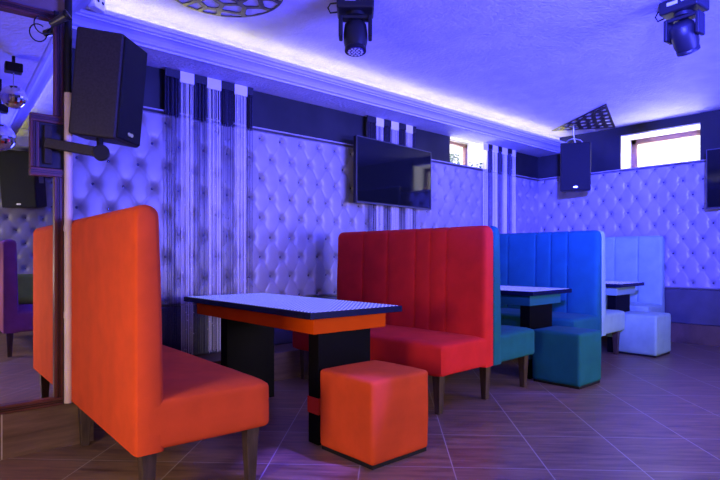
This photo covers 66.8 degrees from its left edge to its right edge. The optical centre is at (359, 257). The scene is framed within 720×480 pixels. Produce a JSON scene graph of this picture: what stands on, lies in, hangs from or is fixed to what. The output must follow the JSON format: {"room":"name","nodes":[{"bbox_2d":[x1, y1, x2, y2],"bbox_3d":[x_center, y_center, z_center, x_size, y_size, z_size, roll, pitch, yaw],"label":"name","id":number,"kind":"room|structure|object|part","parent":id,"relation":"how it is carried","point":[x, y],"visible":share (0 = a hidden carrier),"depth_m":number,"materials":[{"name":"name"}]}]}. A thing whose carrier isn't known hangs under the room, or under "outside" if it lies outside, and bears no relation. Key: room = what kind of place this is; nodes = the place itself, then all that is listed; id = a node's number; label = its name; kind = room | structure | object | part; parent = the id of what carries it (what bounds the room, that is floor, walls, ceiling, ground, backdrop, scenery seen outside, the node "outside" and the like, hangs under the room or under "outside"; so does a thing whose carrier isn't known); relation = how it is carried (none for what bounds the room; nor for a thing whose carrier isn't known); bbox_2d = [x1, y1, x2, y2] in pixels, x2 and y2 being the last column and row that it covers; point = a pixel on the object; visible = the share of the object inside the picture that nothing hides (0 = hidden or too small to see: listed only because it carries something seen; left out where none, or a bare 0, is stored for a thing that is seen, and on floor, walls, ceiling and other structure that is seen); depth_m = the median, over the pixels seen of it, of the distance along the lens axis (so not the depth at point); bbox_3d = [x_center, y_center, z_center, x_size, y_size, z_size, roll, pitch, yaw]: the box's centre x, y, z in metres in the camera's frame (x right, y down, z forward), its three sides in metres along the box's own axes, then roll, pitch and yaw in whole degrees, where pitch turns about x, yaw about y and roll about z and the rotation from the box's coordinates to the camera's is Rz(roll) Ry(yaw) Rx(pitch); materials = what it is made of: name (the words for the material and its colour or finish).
{"room":"bar","nodes":[
{"label":"bar","id":0,"kind":"room"},
{"bbox_2d":[8,0,63,402],"bbox_3d":[-2.773,-0.359,2.536,2.473,2.918,0.420,0,0,-42],"label":"wall partition","id":1,"kind":"structure","parent":0,"point":[47,5],"depth_m":3.18,"materials":[{"name":"brown paint"}]},
{"bbox_2d":[0,0,62,414],"bbox_3d":[-2.543,-0.275,2.476,2.134,2.250,0.119,0,0,-42],"label":"wall mirror","id":2,"kind":"object","parent":1,"relation":"attached to","point":[31,61],"visible":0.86,"depth_m":3.05,"materials":[{"name":"clear glass"}]},
{"bbox_3d":[-2.521,-1.377,2.451,2.134,0.046,0.040,0,0,-42],"label":"frame rail","id":3,"kind":"part","parent":2,"relation":"part of","materials":[{"name":"wood"}]},
{"bbox_3d":[-2.521,0.827,2.451,2.134,0.046,0.040,0,0,-42],"label":"frame rail","id":4,"kind":"part","parent":2,"relation":"part of","materials":[{"name":"brown wood"}]},
{"bbox_3d":[-1.834,-0.637,3.069,0.046,0.258,0.040,0,0,-42],"label":"frame rail","id":5,"kind":"part","parent":2,"relation":"part of","materials":[{"name":"brown wood"}]},
{"bbox_3d":[-1.789,-0.789,3.110,0.166,0.046,0.040,0,0,-42],"label":"frame rail","id":6,"kind":"part","parent":2,"relation":"part of","materials":[{"name":"brown wood"}]},
{"bbox_3d":[-1.789,-0.485,3.110,0.166,0.046,0.040,0,0,-42],"label":"frame rail","id":7,"kind":"part","parent":2,"relation":"part of","materials":[{"name":"wood"}]},
{"bbox_2d":[33,9,72,34],"bbox_3d":[-1.704,-1.327,3.055,0.158,0.169,0.153,0,0,19],"label":"spotlight","id":8,"kind":"object","parent":2,"relation":"attached to","point":[59,18],"visible":1,"depth_m":3.05,"materials":[{"name":"black metal"}]},
{"bbox_2d":[63,9,72,20],"bbox_3d":[-1.643,-1.361,3.065,0.044,0.059,0.060,0,0,-5],"label":"hood","id":9,"kind":"object","parent":8,"relation":"attached to","point":[66,16],"depth_m":3.05,"materials":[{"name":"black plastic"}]},
{"bbox_3d":[-1.745,-1.083,3.150,0.046,0.542,0.040,0,0,-42],"label":"frame rail","id":10,"kind":"part","parent":2,"relation":"part of","materials":[{"name":"brown wood"}]},
{"bbox_3d":[-1.745,0.171,3.150,0.046,1.266,0.040,0,0,-42],"label":"frame rail","id":11,"kind":"part","parent":2,"relation":"part of","materials":[{"name":"black wood"}]},
{"bbox_2d":[0,402,93,459],"bbox_3d":[-2.766,0.975,2.626,2.603,0.250,0.595,0,0,-42],"label":"baseboard","id":12,"kind":"structure","parent":1,"relation":"attached to","point":[26,432],"depth_m":3.08,"materials":[{"name":"brown wood"}]},
{"bbox_2d":[64,0,72,403],"bbox_3d":[-1.688,-0.330,3.156,0.049,2.340,0.049,0,0,-42],"label":"pipe","id":13,"kind":"object","parent":1,"relation":"attached to","point":[68,156],"visible":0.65,"depth_m":3.14,"materials":[{"name":"white plastic"}]},
{"bbox_2d":[39,122,109,168],"bbox_3d":[-1.640,-0.640,3.137,0.401,0.260,0.117,0,0,-8],"label":"bracket","id":14,"kind":"object","parent":1,"relation":"attached to","point":[52,145],"visible":0.92,"depth_m":3.10,"materials":[{"name":"black metal"}]},
{"bbox_3d":[-1.772,-0.640,3.097,0.040,0.220,0.025,0,0,-42],"label":"rail","id":15,"kind":"part","parent":14,"relation":"part of","materials":[{"name":"black metal"}]},
{"bbox_3d":[-1.779,-0.640,3.128,0.133,0.260,0.030,0,0,-42],"label":"wall plate","id":16,"kind":"part","parent":14,"relation":"part of","materials":[{"name":"black plastic"}]},
{"bbox_3d":[-1.633,-0.624,3.102,0.299,0.102,0.036,0,0,-10],"label":"arm","id":17,"kind":"part","parent":14,"relation":"part of"},
{"bbox_3d":[-1.486,-0.600,3.133,0.090,0.090,0.047,0,0,-24],"label":"swivel knob","id":18,"kind":"part","parent":14,"relation":"part of","materials":[{"name":"black plastic"}]},
{"bbox_2d":[69,26,147,147],"bbox_3d":[-1.487,-0.995,3.248,0.296,0.626,0.358,0,0,5],"label":"loudspeaker","id":19,"kind":"object","parent":14,"relation":"attached to","point":[109,73],"visible":1,"depth_m":3.12,"materials":[{"name":"black metal"}]},
{"bbox_2d":[116,37,147,145],"bbox_3d":[-1.368,-0.985,3.279,0.016,0.586,0.261,5,0,5],"label":"grille","id":20,"kind":"object","parent":19,"relation":"attached to","point":[131,60],"depth_m":3.24,"materials":[{"name":"black fabric"}]},
{"bbox_2d":[88,0,104,12],"bbox_3d":[-1.756,-1.700,3.639,0.062,0.100,0.100,0,0,13],"label":"box","id":21,"kind":"object","parent":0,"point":[98,6],"visible":1,"depth_m":3.62,"materials":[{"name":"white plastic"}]},
{"bbox_2d":[72,0,564,156],"bbox_3d":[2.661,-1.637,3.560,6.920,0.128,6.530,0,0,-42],"label":"trim","id":22,"kind":"structure","parent":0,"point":[148,35],"depth_m":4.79,"materials":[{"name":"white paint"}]},
{"bbox_2d":[175,137,482,305],"bbox_3d":[-0.705,-0.359,5.730,10.220,2.918,0.420,0,0,-42],"label":"wall","id":23,"kind":"structure","parent":0,"point":[474,150],"depth_m":7.84,"materials":[{"name":"white paint"}]},
{"bbox_2d":[164,67,179,349],"bbox_3d":[-1.563,-0.365,4.545,0.129,2.406,0.031,0,0,-42],"label":"curtain","id":24,"kind":"object","parent":23,"relation":"hanging from","point":[172,76],"visible":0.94,"depth_m":4.55,"materials":[{"name":"fabric"}]},
{"bbox_2d":[180,71,193,354],"bbox_3d":[-1.466,-0.365,4.626,0.124,2.406,0.026,0,0,-42],"label":"curtain","id":25,"kind":"object","parent":23,"relation":"hanging from","point":[185,77],"visible":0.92,"depth_m":4.62,"materials":[{"name":"white fabric"}]},
{"bbox_2d":[194,74,206,352],"bbox_3d":[-1.378,-0.367,4.711,0.120,2.402,0.032,0,0,-42],"label":"curtain","id":26,"kind":"object","parent":23,"relation":"hanging from","point":[200,82],"visible":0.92,"depth_m":4.71,"materials":[{"name":"fabric"}]},
{"bbox_2d":[207,77,220,352],"bbox_3d":[-1.283,-0.365,4.794,0.133,2.405,0.027,0,0,-42],"label":"curtain","id":27,"kind":"object","parent":23,"relation":"hanging from","point":[214,84],"visible":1,"depth_m":4.78,"materials":[{"name":"white fabric"}]},
{"bbox_2d":[220,80,234,294],"bbox_3d":[-1.185,-0.366,4.884,0.133,2.404,0.033,0,0,-42],"label":"curtain","id":28,"kind":"object","parent":23,"relation":"hanging from","point":[227,88],"visible":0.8,"depth_m":4.88,"materials":[{"name":"fabric"}]},
{"bbox_2d":[234,84,246,293],"bbox_3d":[-1.086,-0.366,4.970,0.129,2.404,0.029,0,0,-42],"label":"curtain","id":29,"kind":"object","parent":23,"relation":"hanging from","point":[241,90],"visible":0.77,"depth_m":4.96,"materials":[{"name":"white fabric"}]},
{"bbox_2d":[161,296,336,354],"bbox_3d":[0.273,0.630,6.287,6.820,0.440,0.059,0,0,-42],"label":"trim","id":30,"kind":"structure","parent":23,"relation":"attached to","point":[281,336],"depth_m":4.73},
{"bbox_2d":[246,87,252,292],"bbox_3d":[-1.016,-0.366,5.036,0.063,2.403,0.033,0,0,-42],"label":"curtain","id":31,"kind":"object","parent":23,"relation":"hanging from","point":[249,99],"visible":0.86,"depth_m":5.03,"materials":[{"name":"fabric"}]},
{"bbox_2d":[194,343,308,380],"bbox_3d":[0.390,0.975,6.157,6.820,0.250,0.410,0,0,-42],"label":"baseboard","id":32,"kind":"structure","parent":23,"relation":"attached to","point":[286,357],"depth_m":4.93,"materials":[{"name":"brown wood"}]},
{"bbox_2d":[72,48,449,161],"bbox_3d":[-0.593,-1.391,5.527,4.716,0.363,0.029,0,0,-42],"label":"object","id":33,"kind":"structure","parent":23,"relation":"attached to","point":[272,112],"depth_m":5.49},
{"bbox_2d":[73,110,538,305],"bbox_3d":[0.264,-0.400,6.268,6.780,1.620,0.069,0,0,-42],"label":"wall panel","id":34,"kind":"object","parent":23,"relation":"attached to","point":[303,202],"visible":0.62,"depth_m":5.19,"materials":[{"name":"white leather"}]},
{"bbox_2d":[353,135,430,209],"bbox_3d":[0.368,-0.930,6.221,0.136,0.705,1.300,0,0,44],"label":"television","id":35,"kind":"object","parent":34,"relation":"attached to","point":[385,173],"visible":1,"depth_m":6.09,"materials":[{"name":"black plastic"}]},
{"bbox_2d":[143,106,538,180],"bbox_3d":[0.280,-1.216,6.280,6.820,0.013,0.076,0,0,-42],"label":"trim","id":36,"kind":"structure","parent":23,"relation":"attached to","point":[144,107],"depth_m":5.50,"materials":[{"name":"silver metal"}]},
{"bbox_2d":[366,115,375,230],"bbox_3d":[0.127,-0.365,6.065,0.137,2.406,0.034,0,0,-42],"label":"curtain","id":37,"kind":"object","parent":23,"relation":"hanging from","point":[371,121],"visible":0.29,"depth_m":6.06,"materials":[{"name":"fabric"}]},
{"bbox_2d":[376,117,383,230],"bbox_3d":[0.223,-0.365,6.148,0.122,2.406,0.029,0,0,-42],"label":"curtain","id":38,"kind":"object","parent":23,"relation":"hanging from","point":[379,122],"visible":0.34,"depth_m":6.15,"materials":[{"name":"white fabric"}]},
{"bbox_2d":[383,119,390,229],"bbox_3d":[0.310,-0.366,6.230,0.119,2.405,0.034,0,0,-42],"label":"curtain","id":39,"kind":"object","parent":23,"relation":"hanging from","point":[387,123],"visible":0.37,"depth_m":6.25,"materials":[{"name":"fabric"}]},
{"bbox_2d":[391,121,398,229],"bbox_3d":[0.402,-0.365,6.310,0.124,2.406,0.029,0,0,-42],"label":"curtain","id":40,"kind":"object","parent":23,"relation":"hanging from","point":[394,125],"visible":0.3,"depth_m":6.31,"materials":[{"name":"white fabric"}]},
{"bbox_2d":[398,123,405,229],"bbox_3d":[0.493,-0.367,6.395,0.125,2.402,0.032,0,0,-42],"label":"curtain","id":41,"kind":"object","parent":23,"relation":"hanging from","point":[402,127],"visible":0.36,"depth_m":6.40,"materials":[{"name":"fabric"}]},
{"bbox_2d":[405,124,412,228],"bbox_3d":[0.583,-0.368,6.473,0.116,2.400,0.027,0,0,-42],"label":"curtain","id":42,"kind":"object","parent":23,"relation":"hanging from","point":[409,129],"visible":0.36,"depth_m":6.46,"materials":[{"name":"white fabric"}]},
{"bbox_2d":[411,126,415,228],"bbox_3d":[0.647,-0.366,6.535,0.062,2.404,0.032,0,0,-42],"label":"curtain","id":43,"kind":"object","parent":23,"relation":"hanging from","point":[413,136],"visible":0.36,"depth_m":6.53,"materials":[{"name":"fabric"}]},
{"bbox_2d":[450,141,466,164],"bbox_3d":[1.226,-1.427,7.677,0.864,0.435,0.050,0,0,-42],"label":"window","id":44,"kind":"structure","parent":23,"relation":"in","point":[464,146],"depth_m":7.92,"materials":[{"name":"brown wood"}]},
{"bbox_2d":[483,143,487,225],"bbox_3d":[1.724,-0.365,7.499,0.113,2.406,0.026,0,0,-42],"label":"curtain","id":45,"kind":"object","parent":23,"relation":"hanging from","point":[485,145],"visible":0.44,"depth_m":7.49,"materials":[{"name":"white fabric"}]},
{"bbox_2d":[488,144,492,225],"bbox_3d":[1.804,-0.365,7.577,0.110,2.406,0.031,0,0,-42],"label":"curtain","id":46,"kind":"object","parent":23,"relation":"hanging from","point":[490,147],"visible":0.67,"depth_m":7.58,"materials":[{"name":"fabric"}]},
{"bbox_2d":[492,145,497,227],"bbox_3d":[1.897,-0.365,7.655,0.131,2.406,0.028,0,0,-42],"label":"curtain","id":47,"kind":"object","parent":23,"relation":"hanging from","point":[495,148],"visible":0.51,"depth_m":7.64,"materials":[{"name":"white fabric"}]},
{"bbox_2d":[497,146,501,233],"bbox_3d":[1.980,-0.366,7.736,0.101,2.404,0.030,0,0,-42],"label":"curtain","id":48,"kind":"object","parent":23,"relation":"hanging from","point":[499,148],"visible":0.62,"depth_m":7.74,"materials":[{"name":"fabric"}]},
{"bbox_2d":[502,147,507,233],"bbox_3d":[2.071,-0.365,7.812,0.137,2.405,0.029,0,0,-42],"label":"curtain","id":49,"kind":"object","parent":23,"relation":"hanging from","point":[504,150],"visible":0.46,"depth_m":7.81,"materials":[{"name":"white fabric"}]},
{"bbox_2d":[507,149,511,233],"bbox_3d":[2.163,-0.366,7.901,0.119,2.404,0.031,0,0,-42],"label":"curtain","id":50,"kind":"object","parent":23,"relation":"hanging from","point":[509,150],"visible":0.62,"depth_m":7.88,"materials":[{"name":"fabric"}]},
{"bbox_2d":[512,150,515,232],"bbox_3d":[2.245,-0.365,7.968,0.092,2.405,0.026,0,0,-42],"label":"curtain","id":51,"kind":"object","parent":23,"relation":"hanging from","point":[513,151],"visible":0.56,"depth_m":7.97,"materials":[{"name":"white fabric"}]},
{"bbox_2d":[492,152,537,178],"bbox_3d":[2.299,-1.391,8.132,1.340,0.363,0.029,0,0,-42],"label":"trim","id":52,"kind":"structure","parent":23,"relation":"attached to","point":[526,165],"depth_m":8.28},
{"bbox_2d":[0,335,719,479],"bbox_3d":[1.613,1.150,3.081,10.120,0.100,7.620,0,0,-42],"label":"floor","id":53,"kind":"structure","parent":0,"point":[646,418],"depth_m":3.29,"materials":[{"name":"brown tile"}]},
{"bbox_2d":[72,205,268,479],"bbox_3d":[-1.237,0.438,3.139,0.647,1.325,1.752,0,0,-40],"label":"bench","id":54,"kind":"object","parent":53,"relation":"on","point":[150,396],"visible":0.86,"depth_m":2.49,"materials":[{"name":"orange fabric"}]},
{"bbox_3d":[-1.613,0.960,3.197,0.068,0.280,0.068,0,0,-40],"label":"leg","id":55,"kind":"part","parent":54,"relation":"part of","materials":[{"name":"brown wood"}]},
{"bbox_3d":[-1.436,0.302,2.975,0.131,1.055,1.750,0,0,-40],"label":"backrest","id":56,"kind":"part","parent":54,"relation":"part of","materials":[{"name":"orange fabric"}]},
{"bbox_3d":[-0.920,0.960,2.357,0.068,0.280,0.068,0,0,-40],"label":"leg","id":57,"kind":"part","parent":54,"relation":"part of","materials":[{"name":"brown wood"}]},
{"bbox_3d":[-1.237,0.710,3.139,0.647,0.243,1.752,0,0,-40],"label":"seat","id":58,"kind":"part","parent":54,"relation":"part of","materials":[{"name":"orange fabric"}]},
{"bbox_3d":[-0.541,0.960,2.682,0.068,0.280,0.068,0,0,-40],"label":"leg","id":59,"kind":"part","parent":54,"relation":"part of","materials":[{"name":"brown wood"}]},
{"bbox_2d":[184,293,401,445],"bbox_3d":[-0.559,0.703,3.889,0.720,0.794,1.700,0,0,-41],"label":"table","id":60,"kind":"object","parent":53,"relation":"on","point":[338,331],"visible":0.83,"depth_m":3.45,"materials":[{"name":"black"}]},
{"bbox_2d":[320,360,427,469],"bbox_3d":[0.079,0.865,3.118,0.451,0.471,0.453,0,0,-42],"label":"stool","id":61,"kind":"object","parent":53,"relation":"on","point":[374,413],"visible":1,"depth_m":2.96,"materials":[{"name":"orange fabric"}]},
{"bbox_2d":[293,225,534,414],"bbox_3d":[0.436,0.427,4.792,1.313,1.345,1.703,0,0,-44],"label":"bench","id":62,"kind":"object","parent":53,"relation":"on","point":[445,281],"visible":0.82,"depth_m":4.36,"materials":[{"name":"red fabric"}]},
{"bbox_3d":[-0.502,0.960,4.929,0.068,0.280,0.068,0,0,-44],"label":"leg","id":63,"kind":"part","parent":62,"relation":"part of","materials":[{"name":"brown wood"}]},
{"bbox_3d":[0.200,0.710,4.564,0.656,0.243,1.703,0,0,-44],"label":"seat","id":64,"kind":"part","parent":62,"relation":"part of","materials":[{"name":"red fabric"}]},
{"bbox_3d":[0.390,0.292,4.748,0.127,1.075,1.700,0,0,-44],"label":"backrest","id":65,"kind":"part","parent":62,"relation":"part of","materials":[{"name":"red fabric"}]},
{"bbox_3d":[0.553,0.960,3.835,0.068,0.280,0.068,0,0,-44],"label":"leg","id":66,"kind":"part","parent":62,"relation":"part of","materials":[{"name":"brown wood"}]},
{"bbox_3d":[0.971,0.960,4.238,0.068,0.280,0.068,0,0,-44],"label":"leg","id":67,"kind":"part","parent":62,"relation":"part of","materials":[{"name":"brown wood"}]},
{"bbox_3d":[0.481,0.292,4.836,0.126,1.075,1.700,0,0,-44],"label":"backrest","id":68,"kind":"part","parent":62,"relation":"part of","materials":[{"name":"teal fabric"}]},
{"bbox_3d":[0.672,0.710,5.020,0.657,0.243,1.702,0,0,-44],"label":"seat","id":69,"kind":"part","parent":62,"relation":"part of","materials":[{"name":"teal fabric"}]},
{"bbox_3d":[1.388,0.960,4.641,0.068,0.280,0.068,0,0,-44],"label":"leg","id":70,"kind":"part","parent":62,"relation":"part of","materials":[{"name":"brown wood"}]},
{"bbox_2d":[500,286,571,378],"bbox_3d":[1.193,0.699,5.617,0.720,0.802,1.700,0,0,-43],"label":"table","id":71,"kind":"object","parent":53,"relation":"on","point":[535,303],"visible":0.37,"depth_m":4.99,"materials":[{"name":"blue"}]},
{"bbox_2d":[500,230,624,354],"bbox_3d":[2.003,0.407,6.284,1.312,1.385,1.552,0,0,-44],"label":"bench","id":72,"kind":"object","parent":53,"relation":"on","point":[574,260],"visible":0.43,"depth_m":5.90,"materials":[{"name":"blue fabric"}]},
{"bbox_3d":[1.767,0.710,6.056,0.656,0.243,1.552,0,0,-44],"label":"seat","id":73,"kind":"part","parent":72,"relation":"part of","materials":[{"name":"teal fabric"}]},
{"bbox_3d":[1.957,0.273,6.239,0.127,1.115,1.550,0,0,-44],"label":"backrest","id":74,"kind":"part","parent":72,"relation":"part of","materials":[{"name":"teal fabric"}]},
{"bbox_3d":[2.048,0.273,6.327,0.126,1.115,1.550,0,0,-44],"label":"backrest","id":75,"kind":"part","parent":72,"relation":"part of","materials":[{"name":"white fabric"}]},
{"bbox_3d":[2.239,0.710,6.511,0.657,0.244,1.552,0,0,-44],"label":"seat","id":76,"kind":"part","parent":72,"relation":"part of","materials":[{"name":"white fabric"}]},
{"bbox_3d":[2.903,0.960,6.187,0.068,0.280,0.068,0,0,-44],"label":"leg","id":77,"kind":"part","parent":72,"relation":"part of","materials":[{"name":"brown wood"}]},
{"bbox_2d":[532,326,600,389],"bbox_3d":[1.827,0.863,4.824,0.414,0.474,0.449,0,0,-42],"label":"stool","id":78,"kind":"object","parent":53,"relation":"on","point":[570,357],"visible":0.99,"depth_m":4.67,"materials":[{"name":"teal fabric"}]},
{"bbox_2d":[606,281,643,352],"bbox_3d":[2.629,0.699,6.923,0.700,0.802,1.600,0,0,-43],"label":"table","id":79,"kind":"object","parent":53,"relation":"on","point":[618,293],"visible":0.34,"depth_m":6.33,"materials":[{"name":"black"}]},
{"bbox_2d":[605,236,664,312],"bbox_3d":[3.255,0.407,7.425,0.602,1.385,1.453,0,0,-43],"label":"bench","id":80,"kind":"object","parent":53,"relation":"on","point":[627,258],"visible":0.25,"depth_m":7.20,"materials":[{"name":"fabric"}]},
{"bbox_3d":[3.255,0.710,7.425,0.602,0.244,1.453,0,0,-43],"label":"seat","id":81,"kind":"part","parent":80,"relation":"part of","materials":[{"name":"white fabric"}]},
{"bbox_2d":[619,310,670,357],"bbox_3d":[3.259,0.862,6.265,0.455,0.475,0.434,0,0,-42],"label":"stool","id":82,"kind":"object","parent":53,"relation":"on","point":[645,333],"visible":0.86,"depth_m":6.09,"materials":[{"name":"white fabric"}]},
{"bbox_2d":[105,0,719,137],"bbox_3d":[1.617,-1.868,3.151,10.220,0.100,7.720,0,0,-42],"label":"ceiling","id":83,"kind":"structure","parent":0,"point":[542,66],"depth_m":4.84,"materials":[{"name":"white paint"}]},
{"bbox_2d":[175,0,282,16],"bbox_3d":[-0.921,-1.812,3.712,0.800,0.007,0.800,0,0,-42],"label":"ceiling medallion","id":84,"kind":"object","parent":83,"relation":"attached to","point":[219,9],"visible":1,"depth_m":3.95,"materials":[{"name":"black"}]},
{"bbox_2d":[327,0,373,56],"bbox_3d":[-0.068,-1.623,3.845,0.330,0.386,0.204,0,0,0],"label":"stage light","id":85,"kind":"object","parent":83,"relation":"hanging from","point":[354,13],"visible":1,"depth_m":3.79,"materials":[{"name":"black plastic"}]},
{"bbox_2d":[565,125,582,142],"bbox_3d":[2.956,-1.688,7.526,0.284,0.259,0.105,0,0,-19],"label":"hanger","id":86,"kind":"object","parent":83,"relation":"attached to","point":[573,126],"visible":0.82,"depth_m":7.52,"materials":[{"name":"silver metal"}]},
{"bbox_2d":[560,142,590,191],"bbox_3d":[2.976,-1.246,7.575,0.393,0.677,0.355,0,0,15],"label":"loudspeaker","id":87,"kind":"object","parent":86,"relation":"hanging from","point":[575,157],"visible":1,"depth_m":7.43,"materials":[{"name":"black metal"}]},
{"bbox_2d":[552,104,614,130],"bbox_3d":[2.881,-1.812,7.224,0.814,0.007,1.341,0,0,29],"label":"ceiling medallion","id":88,"kind":"object","parent":83,"relation":"attached to","point":[593,115],"depth_m":7.26,"materials":[{"name":"black metal"}]},
{"bbox_2d":[655,0,708,56],"bbox_3d":[2.276,-1.620,3.884,0.241,0.391,0.330,0,0,-37],"label":"stage light","id":89,"kind":"object","parent":83,"relation":"hanging from","point":[680,31],"visible":1,"depth_m":3.80,"materials":[{"name":"black plastic"}]},
{"bbox_2d":[621,123,717,290],"bbox_3d":[5.325,-0.359,6.087,0.420,2.918,7.120,0,0,-42],"label":"wall","id":90,"kind":"structure","parent":0,"point":[626,140],"depth_m":7.61,"materials":[{"name":"white paint"}]},
{"bbox_2d":[538,128,620,178],"bbox_3d":[3.219,-1.514,8.088,0.029,0.608,1.267,0,0,-42],"label":"trim","id":91,"kind":"structure","parent":90,"relation":"attached to","point":[605,144],"depth_m":7.85,"materials":[{"name":"paint"}]},
{"bbox_2d":[539,159,705,179],"bbox_3d":[5.097,-1.216,5.969,0.073,0.013,6.850,0,0,-42],"label":"trim","id":92,"kind":"structure","parent":90,"relation":"attached to","point":[704,159],"depth_m":7.36,"materials":[{"name":"silver metal"}]},
{"bbox_2d":[538,161,719,290],"bbox_3d":[4.485,-0.400,6.649,0.069,1.620,5.080,0,0,-42],"label":"wall panel","id":93,"kind":"object","parent":90,"relation":"attached to","point":[669,202],"visible":0.66,"depth_m":7.21,"materials":[{"name":"pale padded leather"},{"name":"dark crystal buttons"}]},
{"bbox_2d":[706,148,719,208],"bbox_3d":[4.694,-0.946,6.215,0.206,0.720,1.260,0,0,-42],"label":"television","id":94,"kind":"object","parent":93,"relation":"attached to","point":[712,155],"visible":1,"depth_m":6.56,"materials":[{"name":"black plastic"}]},
{"bbox_2d":[617,113,699,135],"bbox_3d":[3.955,-1.759,7.268,0.034,0.118,1.037,0,0,-42],"label":"trim","id":95,"kind":"structure","parent":90,"relation":"attached to","point":[695,118],"depth_m":7.23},
{"bbox_2d":[606,323,719,346],"bbox_3d":[5.228,0.975,5.858,0.030,0.250,6.510,0,0,-42],"label":"baseboard","id":96,"kind":"structure","parent":90,"relation":"attached to","point":[682,333],"depth_m":6.92,"materials":[{"name":"brown wood"}]},
{"bbox_2d":[632,130,699,167],"bbox_3d":[4.256,-1.448,7.505,0.050,0.477,0.987,0,0,-42],"label":"window","id":97,"kind":"structure","parent":90,"relation":"in","point":[635,143],"depth_m":7.62,"materials":[{"name":"brown wood"}]},
{"bbox_2d":[665,289,719,326],"bbox_3d":[5.086,0.630,5.992,0.059,0.440,6.820,0,0,-42],"label":"trim","id":98,"kind":"structure","parent":90,"relation":"attached to","point":[685,306],"depth_m":6.91,"materials":[{"name":"paint"}]},
{"bbox_2d":[700,109,719,159],"bbox_3d":[4.777,-1.514,6.344,0.049,0.608,1.436,0,0,-42],"label":"trim","id":99,"kind":"structure","parent":90,"relation":"attached to","point":[710,120],"depth_m":6.79,"materials":[{"name":"paint"}]},
{"label":"outside","id":100,"kind":"structure","parent":0,"visible":0},
{"bbox_2d":[450,153,459,163],"bbox_3d":[1.394,-1.440,8.108,0.316,0.281,0.124,0,0,-42],"label":"plant","id":101,"kind":"object","parent":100,"point":[454,158],"visible":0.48,"depth_m":8.10,"materials":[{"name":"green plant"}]}
]}

